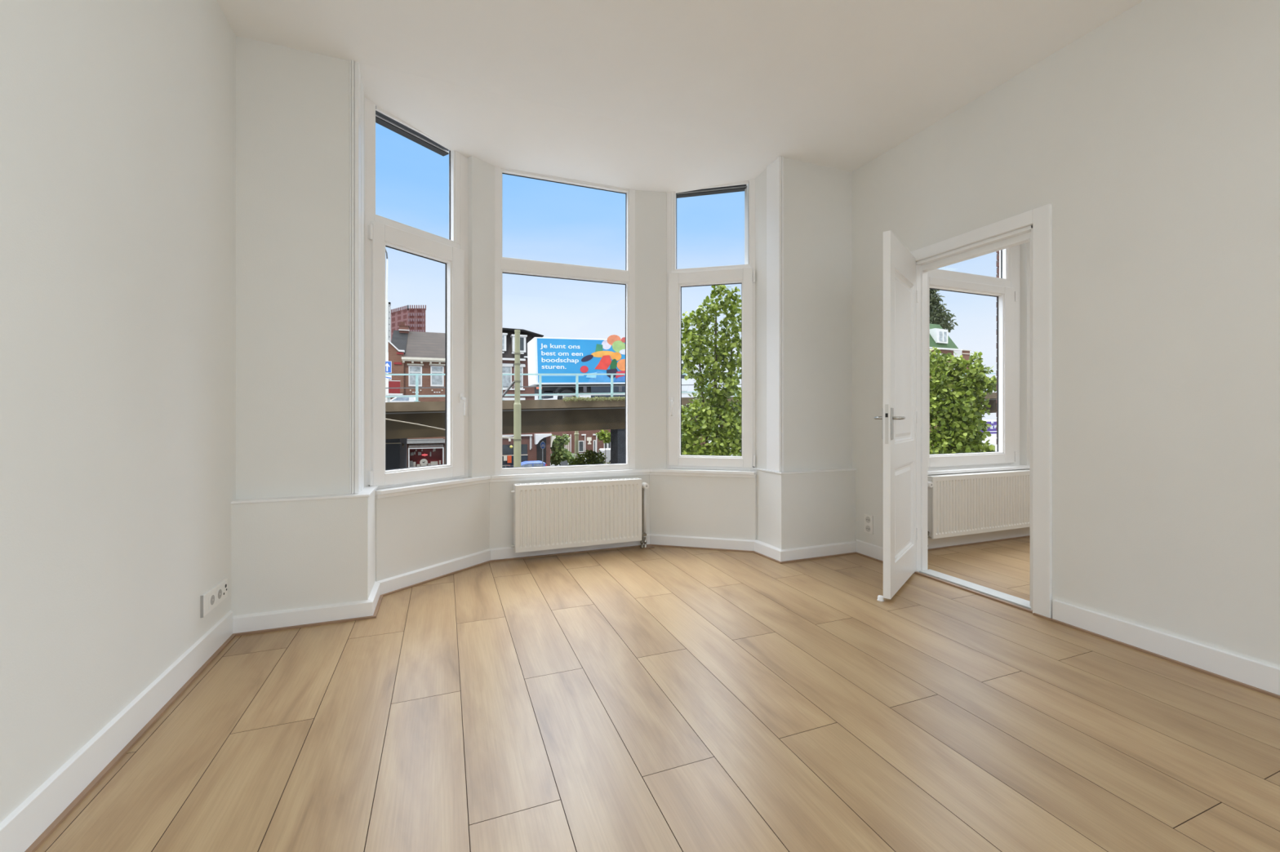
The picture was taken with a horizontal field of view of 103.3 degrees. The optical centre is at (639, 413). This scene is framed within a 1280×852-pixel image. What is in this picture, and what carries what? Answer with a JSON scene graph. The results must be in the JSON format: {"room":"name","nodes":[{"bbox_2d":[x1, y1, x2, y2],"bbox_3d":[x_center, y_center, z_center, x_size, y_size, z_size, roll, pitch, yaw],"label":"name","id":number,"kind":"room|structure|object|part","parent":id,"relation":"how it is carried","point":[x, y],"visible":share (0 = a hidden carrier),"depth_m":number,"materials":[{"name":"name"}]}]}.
{"room":"empty living room","nodes":[
{"label":"empty living room","id":0,"kind":"room"},
{"bbox_2d":[0,0,235,822],"bbox_3d":[-0.856,-0.415,-0.815,0.215,3.030,7.900,0,0,-21],"label":"wall","id":1,"kind":"structure","parent":0,"point":[117,117],"depth_m":1.58,"materials":[{"name":"paint"}]},
{"bbox_2d":[0,610,232,851],"bbox_3d":[-0.702,1.035,-0.920,0.030,0.129,7.391,0,0,-21],"label":"baseboard","id":2,"kind":"structure","parent":1,"relation":"attached to","point":[26,823],"depth_m":1.54,"materials":[{"name":"paint"}]},
{"bbox_2d":[200,577,227,617],"bbox_3d":[-1.948,0.842,2.322,0.016,0.096,0.261,0,0,-21],"label":"wall socket","id":3,"kind":"object","parent":1,"relation":"attached to","point":[218,593],"visible":1,"depth_m":2.29,"materials":[{"name":"plastic"}]},
{"bbox_2d":[231,35,855,616],"bbox_3d":[-0.260,-0.415,3.493,4.040,3.030,0.538,0,0,-21],"label":"wall","id":4,"kind":"structure","parent":0,"point":[292,105],"depth_m":2.70,"materials":[{"name":"paint"}]},
{"bbox_2d":[349,60,364,493],"bbox_3d":[-1.590,-0.740,2.846,0.044,2.360,0.204,0,0,-21],"label":"trim","id":5,"kind":"structure","parent":4,"relation":"attached to","point":[356,83],"depth_m":2.76,"materials":[{"name":"paint"}]},
{"bbox_2d":[231,467,856,504],"bbox_3d":[-0.228,0.446,3.416,4.015,0.012,0.386,0,0,-21],"label":"ledge","id":6,"kind":"object","parent":4,"relation":"attached to","point":[366,491],"visible":0.96,"depth_m":2.69,"materials":[{"name":"paint"}]},
{"bbox_2d":[766,155,783,471],"bbox_3d":[1.029,-0.740,3.850,0.042,2.360,0.164,0,0,-21],"label":"trim","id":7,"kind":"structure","parent":4,"relation":"attached to","point":[775,171],"depth_m":3.82,"materials":[{"name":"paint"}]},
{"bbox_2d":[754,539,856,561],"bbox_3d":[1.310,1.053,4.002,0.758,0.093,0.331,0,0,-21],"label":"baseboard","id":8,"kind":"structure","parent":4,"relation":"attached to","point":[781,555],"depth_m":3.84,"materials":[{"name":"paint"}]},
{"bbox_2d":[375,155,756,581],"bbox_3d":[-0.476,-0.415,3.892,3.234,3.030,0.798,0,0,-21],"label":"wall","id":9,"kind":"structure","parent":0,"point":[415,531],"depth_m":3.79,"materials":[{"name":"paint"}]},
{"bbox_2d":[364,97,467,488],"bbox_3d":[-1.495,-0.742,3.385,0.274,2.416,0.764,0,0,32],"label":"window","id":10,"kind":"structure","parent":9,"relation":"in","point":[380,232],"depth_m":3.28,"materials":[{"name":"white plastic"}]},
{"bbox_3d":[-1.462,-0.357,3.355,0.072,1.610,0.669,0,0,32],"label":"sash","id":11,"kind":"part","parent":10,"relation":"part of","materials":[{"name":"white plastic"}]},
{"bbox_3d":[-1.268,-0.105,3.587,0.010,0.070,0.028,0,0,32],"label":"handle plate","id":12,"kind":"part","parent":10,"relation":"part of","materials":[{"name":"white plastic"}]},
{"bbox_3d":[-1.244,-0.046,3.575,0.051,0.135,0.024,0,0,23],"label":"handle","id":13,"kind":"part","parent":10,"relation":"part of","materials":[{"name":"white plastic"}]},
{"bbox_2d":[232,533,755,633],"bbox_3d":[-0.650,1.053,3.498,3.318,0.093,0.868,0,0,-21],"label":"baseboard","id":14,"kind":"structure","parent":9,"relation":"attached to","point":[400,581],"depth_m":3.21,"materials":[{"name":"paint"}]},
{"bbox_2d":[494,166,635,475],"bbox_3d":[-0.597,-0.707,4.085,1.132,2.346,0.198,0,0,-21],"label":"window","id":15,"kind":"structure","parent":9,"relation":"in","point":[502,264],"depth_m":4.00,"materials":[{"name":"white plastic"}]},
{"bbox_2d":[375,472,755,498],"bbox_3d":[-0.423,0.503,3.766,2.701,0.023,0.531,0,0,-21],"label":"trim","id":16,"kind":"structure","parent":9,"relation":"attached to","point":[377,496],"depth_m":3.93,"materials":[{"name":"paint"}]},
{"bbox_2d":[375,468,756,494],"bbox_3d":[-0.455,0.479,3.841,3.035,0.026,0.709,0,0,-21],"label":"sill","id":17,"kind":"structure","parent":9,"relation":"attached to","point":[464,480],"depth_m":3.89,"materials":[{"name":"paint"}]},
{"bbox_2d":[511,477,648,552],"bbox_3d":[-0.450,0.815,3.949,1.084,0.569,0.133,0,0,-21],"label":"radiator","id":18,"kind":"object","parent":9,"relation":"attached to","point":[553,515],"visible":1,"depth_m":3.88,"materials":[{"name":"metal"}]},
{"bbox_2d":[514,477,640,485],"bbox_3d":[-0.466,0.534,3.933,0.998,0.008,0.078,0,0,-21],"label":"grille","id":19,"kind":"object","parent":18,"relation":"attached to","point":[636,480],"depth_m":3.93,"materials":[{"name":"metal"}]},
{"bbox_3d":[0.042,0.589,4.102,0.051,0.051,0.058,0,0,-21],"label":"thermostat knob","id":20,"kind":"part","parent":18,"relation":"part of","materials":[{"name":"white plastic"}]},
{"bbox_2d":[666,178,755,471],"bbox_3d":[0.592,-0.742,4.220,0.750,2.416,0.274,0,0,14],"label":"window","id":21,"kind":"structure","parent":9,"relation":"in","point":[743,274],"depth_m":4.17,"materials":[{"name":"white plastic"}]},
{"bbox_3d":[0.263,-0.042,4.187,0.024,0.135,0.051,0,0,5],"label":"handle","id":22,"kind":"part","parent":21,"relation":"part of","materials":[{"name":"white plastic"}]},
{"bbox_3d":[0.579,-0.364,4.178,0.686,1.607,0.072,0,0,14],"label":"sash","id":23,"kind":"part","parent":21,"relation":"part of","materials":[{"name":"white plastic"}]},
{"bbox_2d":[35,537,1279,851],"bbox_3d":[2.796,1.160,0.950,8.100,0.120,8.550,0,0,-21],"label":"floor","id":24,"kind":"structure","parent":0,"point":[658,699],"depth_m":1.73,"materials":[{"name":"brown wood"}]},
{"bbox_2d":[639,545,653,549],"bbox_3d":[0.056,1.097,4.143,0.100,0.005,0.085,0,0,-21],"label":"rose","id":25,"kind":"object","parent":24,"relation":"on","point":[647,546],"visible":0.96,"depth_m":4.13,"materials":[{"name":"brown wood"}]},
{"bbox_2d":[24,544,1279,851],"bbox_3d":[1.026,1.095,0.183,3.990,0.009,8.200,0,0,-21],"label":"strip","id":26,"kind":"object","parent":24,"relation":"on","point":[54,825],"visible":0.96,"depth_m":2.25,"materials":[{"name":"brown wood"}]},
{"bbox_2d":[876,595,884,601],"bbox_3d":[1.413,1.086,2.974,0.040,0.028,0.040,0,0,-21],"label":"door stop","id":27,"kind":"object","parent":24,"relation":"on","point":[880,597],"visible":1,"depth_m":2.96,"materials":[{"name":"paint"}]},
{"bbox_2d":[915,571,1032,613],"bbox_3d":[2.038,1.095,3.132,0.040,0.010,0.747,0,0,-21],"label":"strip","id":28,"kind":"object","parent":24,"relation":"on","point":[1029,611],"visible":0.89,"depth_m":3.07,"materials":[{"name":"brown wood"}]},
{"bbox_2d":[919,568,1031,609],"bbox_3d":[2.100,1.093,3.169,0.103,0.014,0.723,0,0,-21],"label":"threshold","id":29,"kind":"object","parent":24,"relation":"on","point":[1012,599],"visible":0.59,"depth_m":3.13,"materials":[{"name":"paint"}]},
{"bbox_2d":[927,535,1030,551],"bbox_3d":[3.649,1.095,4.572,3.850,0.009,0.016,0,0,-21],"label":"strip","id":30,"kind":"object","parent":24,"relation":"on","point":[1020,537],"depth_m":4.25,"materials":[{"name":"brown wood"}]},
{"bbox_2d":[216,0,1143,193],"bbox_3d":[2.882,-1.995,0.797,8.450,0.310,8.603,0,0,-21],"label":"ceiling","id":31,"kind":"structure","parent":0,"point":[677,96],"depth_m":2.82,"materials":[{"name":"paint"}]},
{"bbox_2d":[927,241,1030,537],"bbox_3d":[3.613,-0.415,4.693,3.870,3.030,0.200,0,0,-21],"label":"wall","id":32,"kind":"structure","parent":0,"point":[1025,247],"depth_m":4.54,"materials":[{"name":"paint"}]},
{"bbox_2d":[927,244,1020,470],"bbox_3d":[2.821,-0.711,4.426,1.260,2.378,0.226,0,0,-21],"label":"window","id":33,"kind":"structure","parent":32,"relation":"in","point":[1006,287],"depth_m":4.48,"materials":[{"name":"white plastic"}]},
{"bbox_2d":[927,469,1030,552],"bbox_3d":[2.896,0.800,4.241,1.442,0.599,0.116,0,0,-21],"label":"radiator","id":34,"kind":"object","parent":32,"relation":"attached to","point":[974,503],"visible":0.79,"depth_m":4.15,"materials":[{"name":"metal"}]},
{"bbox_3d":[2.257,0.559,3.964,0.051,0.051,0.058,0,0,-21],"label":"thermostat knob","id":35,"kind":"part","parent":34,"relation":"part of","materials":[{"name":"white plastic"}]},
{"bbox_2d":[927,469,1030,477],"bbox_3d":[2.914,0.504,4.248,1.359,0.008,0.055,0,0,-21],"label":"grille","id":36,"kind":"object","parent":34,"relation":"attached to","point":[1027,472],"depth_m":4.21,"materials":[{"name":"metal"}]},
{"bbox_2d":[927,527,1030,549],"bbox_3d":[3.641,1.051,4.593,3.850,0.098,0.028,0,0,-21],"label":"baseboard","id":37,"kind":"structure","parent":32,"relation":"attached to","point":[1000,535],"depth_m":4.27,"materials":[{"name":"paint"}]},
{"bbox_2d":[927,465,1030,475],"bbox_3d":[2.843,0.482,4.355,1.450,0.025,0.195,0,0,-21],"label":"sill","id":38,"kind":"structure","parent":32,"relation":"attached to","point":[1010,467],"depth_m":4.26,"materials":[{"name":"paint"}]},
{"bbox_2d":[995,250,999,444],"bbox_3d":[3.680,-1.200,4.894,0.600,3.000,0.065,0,0,-21],"label":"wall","id":39,"kind":"structure","parent":0,"point":[997,252],"depth_m":4.81,"materials":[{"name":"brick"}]},
{"bbox_2d":[851,0,1279,668],"bbox_3d":[3.043,-0.415,0.670,0.100,3.030,7.850,0,0,-21],"label":"wall","id":40,"kind":"structure","parent":0,"point":[1151,138],"depth_m":2.34,"materials":[{"name":"paint"}]},
{"bbox_2d":[864,514,873,534],"bbox_3d":[1.744,0.848,3.864,0.014,0.140,0.080,0,0,-21],"label":"wall socket","id":41,"kind":"object","parent":40,"relation":"attached to","point":[868,519],"visible":1,"depth_m":3.85,"materials":[{"name":"plastic"}]},
{"bbox_2d":[856,539,883,560],"bbox_3d":[1.792,1.044,3.769,0.030,0.111,0.509,0,0,-21],"label":"baseboard","id":42,"kind":"structure","parent":40,"relation":"attached to","point":[871,550],"depth_m":3.85,"materials":[{"name":"paint"}]},
{"bbox_2d":[915,225,1032,610],"bbox_3d":[2.089,-0.007,3.161,0.120,2.215,0.936,0,0,-21],"label":"lining","id":43,"kind":"object","parent":40,"relation":"attached to","point":[1024,235],"visible":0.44,"depth_m":3.48,"materials":[{"name":"paint"}]},
{"bbox_2d":[874,230,918,599],"bbox_3d":[1.647,0.011,3.233,0.154,2.138,0.720,0,0,36],"label":"door","id":44,"kind":"structure","parent":43,"relation":"attached to","point":[898,418],"depth_m":3.10,"materials":[{"name":"paint"}]},
{"bbox_3d":[1.446,0.029,3.042,0.049,0.019,0.136,0,0,36],"label":"handle","id":45,"kind":"part","parent":44,"relation":"part of","materials":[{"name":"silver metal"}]},
{"bbox_3d":[1.432,0.062,2.979,0.008,0.185,0.032,0,0,39],"label":"handle plate","id":46,"kind":"part","parent":44,"relation":"part of","materials":[{"name":"silver metal"}]},
{"bbox_3d":[1.435,0.065,2.946,0.018,0.230,0.005,0,0,39],"label":"lock plate","id":47,"kind":"part","parent":44,"relation":"part of","materials":[{"name":"metal"}]},
{"bbox_3d":[1.469,0.062,2.949,0.008,0.185,0.032,0,0,39],"label":"handle plate","id":48,"kind":"part","parent":44,"relation":"part of","materials":[{"name":"silver metal"}]},
{"bbox_3d":[1.528,0.029,2.975,0.049,0.019,0.136,0,0,42],"label":"handle","id":49,"kind":"part","parent":44,"relation":"part of","materials":[{"name":"silver metal"}]},
{"bbox_2d":[910,204,1052,618],"bbox_3d":[2.026,-0.007,3.126,0.022,2.215,0.916,0,0,-21],"label":"door frame","id":50,"kind":"structure","parent":40,"relation":"attached to","point":[1041,218],"depth_m":2.74,"materials":[{"name":"paint"}]},
{"bbox_2d":[1052,600,1279,695],"bbox_3d":[3.289,1.046,-0.111,0.028,0.108,6.015,0,0,-21],"label":"baseboard","id":51,"kind":"structure","parent":40,"relation":"attached to","point":[1255,673],"depth_m":2.24,"materials":[{"name":"paint"}]},
{"label":"outside","id":52,"kind":"structure","parent":0,"visible":0},
{"bbox_2d":[550,419,996,466],"bbox_3d":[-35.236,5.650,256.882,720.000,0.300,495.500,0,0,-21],"label":"ground","id":53,"kind":"structure","parent":52,"point":[992,439],"depth_m":105.06,"materials":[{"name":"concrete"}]},
{"bbox_2d":[387,302,391,342],"bbox_3d":[-134.942,-26.681,267.031,7.231,64.363,16.684,0,0,-21],"label":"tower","id":54,"kind":"structure","parent":53,"relation":"on","point":[389,303],"depth_m":261.67,"materials":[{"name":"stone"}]},
{"bbox_2d":[391,305,426,340],"bbox_3d":[-141.798,-29.182,309.023,21.540,69.364,28.089,0,0,-21],"label":"tower","id":55,"kind":"structure","parent":53,"relation":"on","point":[414,317],"depth_m":300.01,"materials":[{"name":"red brick"}]},
{"bbox_2d":[387,321,444,467],"bbox_3d":[-19.473,-1.303,45.701,10.854,13.606,10.500,0,0,-21],"label":"brick house","id":56,"kind":"structure","parent":53,"relation":"on","point":[409,352],"depth_m":42.15,"materials":[{"name":"red brick"}]},
{"bbox_3d":[-18.512,-3.020,41.730,0.924,1.572,0.040,0,0,-21],"label":"pane","id":57,"kind":"part","parent":56,"relation":"part of","materials":[{"name":"grey glass"}]},
{"bbox_3d":[-16.087,-4.380,42.348,6.963,0.300,0.600,0,0,-21],"label":"cornice","id":58,"kind":"part","parent":56,"relation":"part of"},
{"bbox_2d":[419,458,427,466],"bbox_3d":[-18.072,4.169,42.324,0.600,0.681,0.150,0,0,-21],"label":"clock","id":59,"kind":"object","parent":56,"relation":"in","point":[424,462],"visible":0.95,"depth_m":42.27,"materials":[{"name":"white plastic"}]},
{"bbox_2d":[431,461,437,465],"bbox_3d":[-17.387,4.326,42.793,0.560,0.460,0.192,0,0,-21],"label":"display box","id":60,"kind":"object","parent":56,"relation":"in","point":[433,463],"visible":0.56,"depth_m":42.72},
{"bbox_3d":[-16.952,-3.064,42.335,0.933,1.596,0.040,0,0,-21],"label":"pane","id":61,"kind":"part","parent":56,"relation":"part of","materials":[{"name":"grey glass"}]},
{"bbox_2d":[502,329,521,466],"bbox_3d":[-5.538,1.026,20.657,0.532,8.947,1.462,0,0,43],"label":"catenary pole","id":62,"kind":"object","parent":53,"relation":"on","point":[517,406],"visible":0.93,"depth_m":20.89,"materials":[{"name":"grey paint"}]},
{"bbox_2d":[385,418,513,438],"bbox_3d":[-6.822,0.582,18.414,0.280,0.927,5.753,0,0,32],"label":"overhead wire","id":63,"kind":"object","parent":62,"relation":"attached to","point":[385,419],"visible":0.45,"depth_m":17.11,"materials":[{"name":"black metal"}]},
{"bbox_3d":[-5.549,-0.717,20.505,0.116,1.207,1.251,0,0,32],"label":"stay arm","id":64,"kind":"part","parent":62,"relation":"part of"},
{"bbox_2d":[502,328,555,467],"bbox_3d":[-12.252,-1.022,50.217,5.724,13.043,10.700,0,0,-21],"label":"building","id":65,"kind":"structure","parent":53,"relation":"on","point":[531,450],"depth_m":45.80,"materials":[{"name":"red brick"}]},
{"bbox_3d":[-12.392,-6.266,44.896,0.646,1.183,0.040,0,0,-21],"label":"dormer pane","id":66,"kind":"part","parent":65,"relation":"part of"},
{"bbox_3d":[-12.334,-3.159,45.192,1.640,1.910,0.030,0,0,-21],"label":"pane","id":67,"kind":"part","parent":65,"relation":"part of","materials":[{"name":"grey glass"}]},
{"bbox_2d":[506,455,511,462],"bbox_3d":[-11.648,4.130,45.174,0.354,0.654,0.100,0,0,-21],"label":"sign","id":68,"kind":"object","parent":65,"relation":"attached to","point":[508,457],"visible":1,"depth_m":45.14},
{"bbox_3d":[-11.489,-4.910,45.284,3.383,0.416,0.450,0,0,-21],"label":"cornice","id":69,"kind":"part","parent":65,"relation":"part of","materials":[{"name":"white paint"}]},
{"bbox_3d":[-11.382,2.020,45.406,3.391,0.122,0.300,0,0,-21],"label":"shop cornice","id":70,"kind":"part","parent":65,"relation":"part of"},
{"bbox_3d":[-10.963,-3.159,45.724,0.670,1.910,0.030,0,0,-21],"label":"pane","id":71,"kind":"part","parent":65,"relation":"part of","materials":[{"name":"grey glass"}]},
{"bbox_3d":[-10.840,-6.205,45.498,0.771,1.158,0.040,0,0,-21],"label":"dormer pane","id":72,"kind":"part","parent":65,"relation":"part of","materials":[{"name":"grey glass"}]},
{"bbox_3d":[-9.043,3.877,46.457,0.845,3.247,0.070,0,0,-21],"label":"cafe doorway","id":73,"kind":"part","parent":65,"relation":"part of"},
{"bbox_2d":[520,460,546,466],"bbox_3d":[-9.592,4.765,41.627,3.825,1.470,1.680,0,0,-21],"label":"hatchback car","id":74,"kind":"object","parent":53,"relation":"on","point":[537,463],"visible":0.12,"depth_m":41.28,"materials":[{"name":"blue paint"}]},
{"bbox_2d":[540,440,545,466],"bbox_3d":[-6.896,3.747,35.920,0.367,3.506,0.092,0,0,-21],"label":"bicycle sign","id":75,"kind":"object","parent":53,"relation":"on","point":[542,444],"visible":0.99,"depth_m":35.91,"materials":[{"name":"blue metal"}]},
{"bbox_2d":[550,433,574,465],"bbox_3d":[-7.985,3.765,52.033,3.178,3.348,2.368,0,0,-21],"label":"hedge","id":76,"kind":"object","parent":53,"relation":"on","point":[559,454],"visible":0.88,"depth_m":51.60,"materials":[{"name":"green plant"}]},
{"bbox_2d":[560,460,568,465],"bbox_3d":[-4.787,4.258,32.205,0.598,2.485,0.134,0,0,-31],"label":"board","id":77,"kind":"object","parent":53,"relation":"on","point":[564,463],"visible":0.14,"depth_m":32.17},
{"bbox_2d":[573,431,578,458],"bbox_3d":[-5.009,3.287,40.000,0.400,4.427,0.400,0,0,-21],"label":"post","id":78,"kind":"object","parent":53,"relation":"on","point":[576,433],"visible":0.59,"depth_m":39.88,"materials":[{"name":"metal"}]},
{"bbox_2d":[568,449,606,465],"bbox_3d":[-3.466,3.291,33.899,2.597,1.714,1.997,0,0,-21],"label":"shrub","id":79,"kind":"object","parent":53,"relation":"on","point":[590,455],"visible":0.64,"depth_m":33.73,"materials":[{"name":"green plant"}]},
{"bbox_2d":[595,430,610,462],"bbox_3d":[-3.058,3.499,45.969,1.778,4.105,1.425,0,0,-21],"label":"young tree","id":80,"kind":"object","parent":53,"relation":"on","point":[602,435],"visible":0.85,"depth_m":45.72,"materials":[{"name":"green plant"}]},
{"bbox_2d":[598,448,610,463],"bbox_3d":[-1.924,4.640,53.813,4.592,1.720,1.860,0,0,-21],"label":"van","id":81,"kind":"object","parent":53,"relation":"on","point":[602,450],"visible":0.08,"depth_m":52.36,"materials":[{"name":"white paint"}]},
{"bbox_2d":[550,429,705,453],"bbox_3d":[-2.534,3.405,76.668,23.598,4.545,9.200,0,0,-21],"label":"buildings","id":82,"kind":"structure","parent":53,"relation":"on","point":[588,440],"depth_m":70.02,"materials":[{"name":"red brick"}]},
{"bbox_3d":[-8.121,4.596,69.777,0.692,1.570,0.050,0,0,-21],"label":"pane","id":83,"kind":"part","parent":82,"relation":"part of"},
{"bbox_2d":[385,392,996,470],"bbox_3d":[-4.353,1.878,30.595,82.000,7.244,12.000,0,0,-21],"label":"viaduct","id":84,"kind":"object","parent":53,"relation":"on","point":[536,415],"visible":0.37,"depth_m":24.88,"materials":[{"name":"concrete"}]},
{"bbox_2d":[385,248,388,401],"bbox_3d":[-13.927,-4.723,27.500,0.520,9.127,0.520,0,0,-21],"label":"street lamp","id":85,"kind":"object","parent":84,"relation":"on","point":[386,295],"visible":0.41,"depth_m":27.46,"materials":[{"name":"grey metal"}]},
{"bbox_2d":[385,360,391,373],"bbox_3d":[-13.706,-2.489,27.388,0.478,0.632,0.042,0,0,-21],"label":"sign","id":86,"kind":"object","parent":85,"relation":"attached to","point":[388,364],"visible":0.74,"depth_m":27.40,"materials":[{"name":"blue metal"}]},
{"bbox_2d":[385,375,391,380],"bbox_3d":[-13.706,-1.916,27.390,0.478,0.251,0.038,0,0,-21],"label":"sign","id":87,"kind":"object","parent":85,"relation":"attached to","point":[388,377],"visible":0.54,"depth_m":27.42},
{"bbox_2d":[385,397,415,402],"bbox_3d":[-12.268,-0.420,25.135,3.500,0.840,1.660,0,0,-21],"label":"car","id":88,"kind":"object","parent":84,"relation":"on","point":[395,399],"visible":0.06,"depth_m":24.59,"materials":[{"name":"paint"}]},
{"bbox_2d":[563,395,625,402],"bbox_3d":[-2.120,-0.691,24.867,3.435,0.337,0.624,0,0,-21],"label":"weeds","id":89,"kind":"object","parent":84,"relation":"on","point":[572,398],"visible":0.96,"depth_m":24.74,"materials":[{"name":"green plant"}]},
{"bbox_2d":[527,334,689,399],"bbox_3d":[-1.750,-2.375,30.134,9.512,4.415,2.542,-2,1,-21],"label":"billboard","id":90,"kind":"object","parent":84,"relation":"on","point":[544,355],"visible":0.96,"depth_m":28.25,"materials":[{"name":"plastic"}]},
{"bbox_3d":[-2.229,-1.674,28.625,7.300,0.090,0.050,-2,1,-21],"label":"rail","id":91,"kind":"part","parent":90,"relation":"part of","materials":[{"name":"white metal"}]},
{"bbox_3d":[-2.242,-2.925,28.624,7.060,2.392,0.022,-2,1,-21],"label":"panel","id":92,"kind":"part","parent":90,"relation":"part of","materials":[{"name":"blue plastic"}]},
{"bbox_2d":[385,390,995,402],"bbox_3d":[-2.775,-0.640,26.027,82.360,2.570,0.140,0,0,-21],"label":"guard rail","id":93,"kind":"object","parent":84,"relation":"on","point":[564,395],"visible":0.06,"depth_m":25.33,"materials":[{"name":"metal"}]},
{"bbox_2d":[385,373,996,401],"bbox_3d":[-2.271,-1.452,25.224,82.000,3.414,0.160,0,0,-21],"label":"railing","id":94,"kind":"object","parent":84,"relation":"on","point":[611,385],"visible":0.16,"depth_m":24.21,"materials":[{"name":"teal metal"}]},
{"bbox_3d":[-9.821,-1.100,22.298,0.240,1.211,0.160,0,0,-21],"label":"post","id":95,"kind":"part","parent":94,"relation":"part of","materials":[{"name":"green paint"}]},
{"bbox_3d":[-4.779,-1.248,24.253,0.240,1.230,0.160,0,0,-21],"label":"post","id":96,"kind":"part","parent":94,"relation":"part of","materials":[{"name":"metal"}]},
{"bbox_3d":[-2.273,-0.967,25.229,82.000,2.444,0.050,0,0,-21],"label":"rail","id":97,"kind":"part","parent":94,"relation":"part of","materials":[{"name":"metal"}]},
{"bbox_3d":[-2.273,-1.342,25.229,82.000,2.434,0.050,0,0,-21],"label":"rail","id":98,"kind":"part","parent":94,"relation":"part of","materials":[{"name":"grey metal"}]},
{"bbox_3d":[-3.098,-1.297,24.904,0.240,1.237,0.160,0,0,-21],"label":"post","id":99,"kind":"part","parent":94,"relation":"part of","materials":[{"name":"green paint"}]},
{"bbox_3d":[-1.417,-1.347,25.556,0.240,1.243,0.160,0,0,-21],"label":"post","id":100,"kind":"part","parent":94,"relation":"part of","materials":[{"name":"green paint"}]},
{"bbox_3d":[-2.268,-1.927,25.215,82.000,2.464,0.100,0,0,-21],"label":"rail","id":101,"kind":"part","parent":94,"relation":"part of","materials":[{"name":"metal"}]},
{"bbox_2d":[681,284,741,456],"bbox_3d":[1.558,1.315,11.002,2.505,8.471,2.119,0,0,33],"label":"leafy tree","id":102,"kind":"object","parent":53,"relation":"on","point":[723,437],"visible":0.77,"depth_m":10.85,"materials":[{"name":"green plant"}]},
{"bbox_2d":[929,288,958,333],"bbox_3d":[46.308,-7.702,80.057,7.192,26.506,6.836,0,0,-21],"label":"conifer","id":103,"kind":"object","parent":53,"relation":"on","point":[938,315],"visible":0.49,"depth_m":78.51,"materials":[{"name":"green plant"}]},
{"bbox_2d":[929,324,961,451],"bbox_3d":[34.769,-3.156,68.579,11.622,17.312,9.850,0,0,-21],"label":"house","id":104,"kind":"structure","parent":53,"relation":"on","point":[940,339],"depth_m":65.47,"materials":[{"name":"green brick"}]},
{"bbox_3d":[39.133,-9.855,65.408,1.275,1.267,0.040,0,0,-21],"label":"dormer pane","id":105,"kind":"part","parent":104,"relation":"part of","materials":[{"name":"white glass"}]},
{"bbox_2d":[951,350,961,369],"bbox_3d":[49.883,-2.349,85.406,2.298,15.699,7.800,0,0,-21],"label":"house","id":106,"kind":"structure","parent":53,"relation":"on","point":[959,353],"depth_m":81.88,"materials":[{"name":"white paint"}]},
{"bbox_2d":[929,346,996,454],"bbox_3d":[6.841,2.056,11.082,1.944,6.998,1.754,0,0,-10],"label":"leafy tree","id":107,"kind":"object","parent":53,"relation":"on","point":[951,409],"visible":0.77,"depth_m":10.72,"materials":[{"name":"green plant"}]},
{"bbox_2d":[961,349,971,375],"bbox_3d":[51.881,-2.393,86.233,2.025,15.786,7.900,0,0,-21],"label":"house","id":108,"kind":"structure","parent":53,"relation":"on","point":[966,353],"depth_m":82.76,"materials":[{"name":"red brick"}]},
{"bbox_2d":[978,419,996,434],"bbox_3d":[23.211,2.976,33.507,3.318,5.049,0.136,0,0,-21],"label":"banner","id":109,"kind":"object","parent":53,"relation":"on","point":[992,429],"visible":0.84,"depth_m":33.48,"materials":[{"name":"purple fabric"}]}
]}

